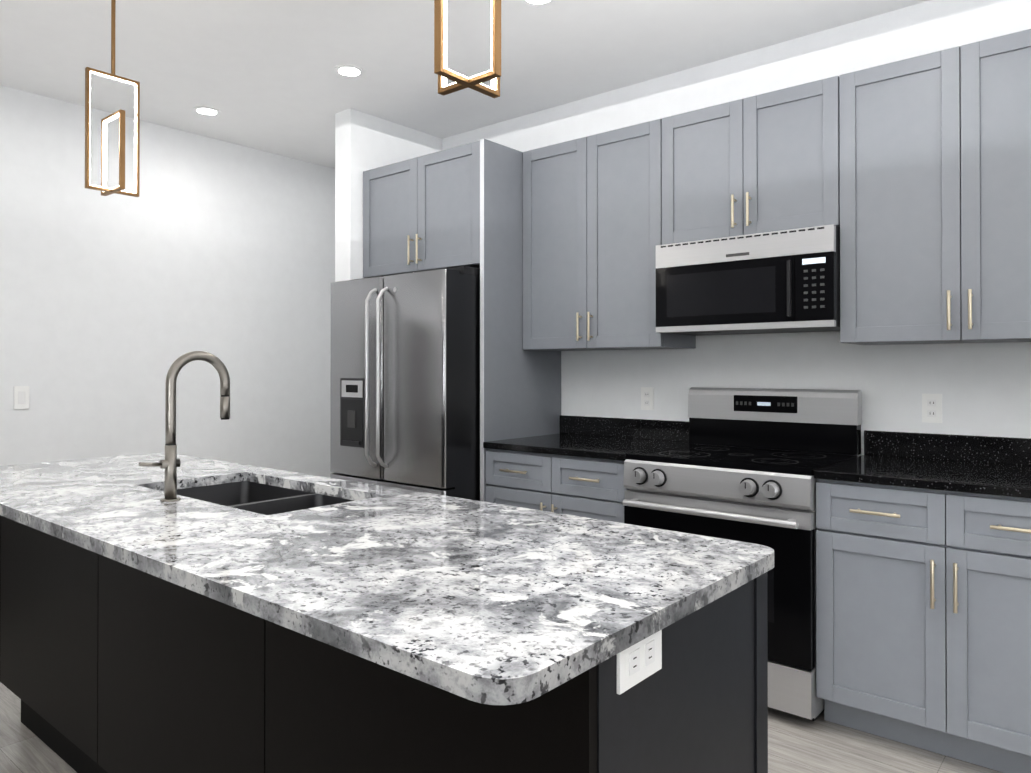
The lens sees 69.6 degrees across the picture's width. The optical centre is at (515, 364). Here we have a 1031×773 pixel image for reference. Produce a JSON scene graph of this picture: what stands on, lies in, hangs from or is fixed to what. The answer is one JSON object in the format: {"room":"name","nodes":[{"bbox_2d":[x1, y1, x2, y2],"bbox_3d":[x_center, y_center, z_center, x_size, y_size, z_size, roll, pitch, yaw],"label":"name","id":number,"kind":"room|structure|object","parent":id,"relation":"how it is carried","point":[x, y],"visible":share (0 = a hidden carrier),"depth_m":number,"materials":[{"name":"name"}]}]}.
{"room":"kitchen","nodes":[
{"label":"kitchen","id":0,"kind":"room"},
{"bbox_2d":[0,85,334,477],"bbox_3d":[-3.800,-0.083,2.558,0.100,2.740,7.600,0,0,40],"label":"wall","id":1,"kind":"structure","parent":0,"point":[114,307],"depth_m":4.46,"materials":[{"name":"paint"}]},
{"bbox_2d":[14,386,28,408],"bbox_3d":[-2.599,0.175,3.905,0.008,0.120,0.070,0,0,40],"label":"switch plate","id":2,"kind":"object","parent":1,"relation":"attached to","point":[21,397],"visible":1,"depth_m":3.90,"materials":[{"name":"white plastic"}]},
{"bbox_2d":[335,108,441,281],"bbox_3d":[-0.752,-0.071,4.493,0.140,2.740,0.720,0,0,40],"label":"wall","id":3,"kind":"structure","parent":0,"point":[364,141],"depth_m":4.24,"materials":[{"name":"paint"}]},
{"bbox_2d":[0,0,928,168],"bbox_3d":[-0.873,-1.494,0.182,7.650,0.050,7.700,0,0,40],"label":"ceiling","id":4,"kind":"structure","parent":0,"point":[262,75],"depth_m":3.45,"materials":[{"name":"paint"}]},
{"bbox_2d":[85,0,139,196],"bbox_3d":[-1.368,-1.018,2.524,0.156,0.870,0.170,0,0,40],"label":"pendant light","id":5,"kind":"object","parent":4,"relation":"hanging from","point":[103,188],"visible":1,"depth_m":2.52,"materials":[{"name":"gold metal"}]},
{"bbox_2d":[192,106,220,115],"bbox_3d":[-1.758,-1.441,4.227,0.150,0.004,0.150,0,0,40],"label":"recessed light","id":6,"kind":"object","parent":4,"relation":"in","point":[203,110],"visible":1,"depth_m":4.22,"materials":[{"name":"white plastic"}]},
{"bbox_2d":[334,65,364,77],"bbox_3d":[-0.820,-1.444,3.660,0.150,0.004,0.150,0,0,40],"label":"recessed light","id":7,"kind":"object","parent":4,"relation":"in","point":[350,71],"visible":1,"depth_m":3.66,"materials":[{"name":"white plastic"}]},
{"bbox_2d":[434,0,500,97],"bbox_3d":[-0.092,-1.003,1.455,0.156,0.914,0.170,0,0,40],"label":"pendant light","id":8,"kind":"object","parent":4,"relation":"hanging from","point":[461,82],"visible":1,"depth_m":1.41,"materials":[{"name":"gold metal"}]},
{"bbox_2d":[520,0,555,6],"bbox_3d":[0.090,-1.449,2.929,0.150,0.004,0.150,0,0,40],"label":"recessed light","id":9,"kind":"object","parent":4,"relation":"in","point":[537,3],"visible":1,"depth_m":2.97,"materials":[{"name":"white plastic"}]},
{"bbox_2d":[0,682,1002,772],"bbox_3d":[-0.873,1.296,0.164,7.650,0.050,7.700,0,0,40],"label":"floor","id":10,"kind":"structure","parent":0,"point":[819,744],"depth_m":2.46,"materials":[{"name":"grey wood"}]},
{"bbox_2d":[0,517,767,772],"bbox_3d":[-0.693,0.841,2.071,2.605,0.886,0.631,0,0,40],"label":"kitchen island","id":11,"kind":"object","parent":10,"relation":"on","point":[114,668],"depth_m":1.46,"materials":[{"name":"black wood"}]},
{"bbox_2d":[0,453,773,716],"bbox_3d":[-0.759,0.383,2.004,2.660,0.030,0.844,0,0,40],"label":"island countertop","id":12,"kind":"structure","parent":11,"relation":"on","point":[497,608],"depth_m":1.36,"materials":[{"name":"grey stone"}]},
{"bbox_2d":[139,351,229,501],"bbox_3d":[-0.905,0.165,2.042,0.050,0.406,0.252,0,0,40],"label":"faucet","id":13,"kind":"object","parent":12,"relation":"on","point":[170,463],"visible":1,"depth_m":2.00,"materials":[{"name":"silver metal"}]},
{"bbox_2d":[163,481,354,514],"bbox_3d":[-0.765,0.510,2.179,0.783,0.219,0.418,0,0,40],"label":"sink","id":14,"kind":"object","parent":12,"relation":"in","point":[260,498],"visible":0.02,"depth_m":2.43,"materials":[{"name":"metal"}]},
{"bbox_2d":[617,630,661,694],"bbox_3d":[0.184,0.430,1.091,0.008,0.070,0.120,0,0,40],"label":"outlet","id":15,"kind":"object","parent":11,"relation":"attached to","point":[638,662],"visible":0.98,"depth_m":1.08,"materials":[{"name":"white plastic"}]},
{"bbox_2d":[330,266,479,500],"bbox_3d":[-0.426,0.412,4.051,0.890,1.768,0.914,0,0,40],"label":"refrigerator","id":16,"kind":"object","parent":10,"relation":"on","point":[405,385],"visible":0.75,"depth_m":3.65,"materials":[{"name":"silver metal"}]},
{"bbox_2d":[480,138,560,501],"bbox_3d":[0.040,0.095,3.878,0.025,2.400,0.639,0,0,40],"label":"panel","id":17,"kind":"object","parent":10,"relation":"on","point":[520,392],"visible":0.5,"depth_m":3.76,"materials":[{"name":"grey wood"}]},
{"bbox_2d":[486,448,629,522],"bbox_3d":[0.351,0.851,3.595,0.807,0.885,0.666,0,0,40],"label":"base cabinet","id":18,"kind":"object","parent":10,"relation":"on","point":[594,488],"visible":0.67,"depth_m":3.35,"materials":[{"name":"grey wood"}]},
{"bbox_2d":[483,415,688,460],"bbox_3d":[0.358,0.343,3.606,0.807,0.130,0.645,0,0,40],"label":"countertop","id":19,"kind":"structure","parent":18,"relation":"on","point":[619,439],"depth_m":3.66,"materials":[{"name":"black stone"}]},
{"bbox_2d":[622,387,861,720],"bbox_3d":[0.926,0.698,3.057,0.757,1.183,0.700,0,0,40],"label":"range","id":20,"kind":"object","parent":10,"relation":"on","point":[743,488],"visible":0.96,"depth_m":2.87,"materials":[{"name":"silver metal"}]},
{"bbox_2d":[816,479,1030,772],"bbox_3d":[1.557,0.844,2.585,0.807,0.885,0.666,0,0,40],"label":"base cabinet","id":21,"kind":"object","parent":10,"relation":"on","point":[923,618],"visible":1,"depth_m":2.40,"materials":[{"name":"grey wood"}]},
{"bbox_2d":[814,430,1030,497],"bbox_3d":[1.886,0.335,2.327,1.647,0.130,0.645,0,0,40],"label":"countertop","id":22,"kind":"structure","parent":21,"relation":"on","point":[992,465],"depth_m":2.73,"materials":[{"name":"black stone"}]},
{"bbox_2d":[442,0,1030,455],"bbox_3d":[1.566,-0.080,3.087,7.650,2.740,0.100,0,0,40],"label":"wall","id":23,"kind":"structure","parent":0,"point":[984,388],"depth_m":3.26,"materials":[{"name":"paint"}]},
{"bbox_2d":[363,140,479,277],"bbox_3d":[-0.332,-0.798,4.173,0.913,0.610,0.672,0,0,40],"label":"upper cabinet","id":24,"kind":"object","parent":23,"relation":"attached to","point":[421,213],"visible":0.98,"depth_m":3.91,"materials":[{"name":"grey wood"}]},
{"bbox_2d":[523,119,695,350],"bbox_3d":[0.443,-0.591,3.713,0.807,1.030,0.381,0,0,40],"label":"upper cabinet","id":25,"kind":"object","parent":23,"relation":"attached to","point":[592,221],"visible":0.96,"depth_m":3.57,"materials":[{"name":"grey wood"}]},
{"bbox_2d":[641,387,653,409],"bbox_3d":[0.668,0.174,3.765,0.070,0.115,0.008,0,0,40],"label":"electrical outlet","id":26,"kind":"object","parent":23,"relation":"attached to","point":[647,398],"visible":1,"depth_m":3.76,"materials":[{"name":"white plastic"}]},
{"bbox_2d":[662,76,839,244],"bbox_3d":[1.046,-0.820,3.210,0.762,0.578,0.381,0,0,40],"label":"upper cabinet","id":27,"kind":"object","parent":23,"relation":"attached to","point":[766,162],"visible":0.81,"depth_m":3.06,"materials":[{"name":"grey wood"}]},
{"bbox_2d":[656,224,839,335],"bbox_3d":[1.035,-0.333,3.194,0.758,0.388,0.412,0,0,40],"label":"microwave","id":28,"kind":"object","parent":27,"relation":"attached to","point":[784,281],"visible":0.96,"depth_m":3.02,"materials":[{"name":"silver metal"}]},
{"bbox_2d":[922,394,941,422],"bbox_3d":[1.651,0.174,2.942,0.070,0.115,0.008,0,0,40],"label":"electrical outlet","id":29,"kind":"object","parent":23,"relation":"attached to","point":[931,408],"visible":1,"depth_m":2.94,"materials":[{"name":"white plastic"}]},
{"bbox_2d":[839,29,1030,344],"bbox_3d":[1.649,-0.598,2.704,0.807,1.030,0.381,0,0,40],"label":"upper cabinet","id":30,"kind":"object","parent":23,"relation":"attached to","point":[935,197],"visible":1,"depth_m":2.64,"materials":[{"name":"grey wood"}]}
]}

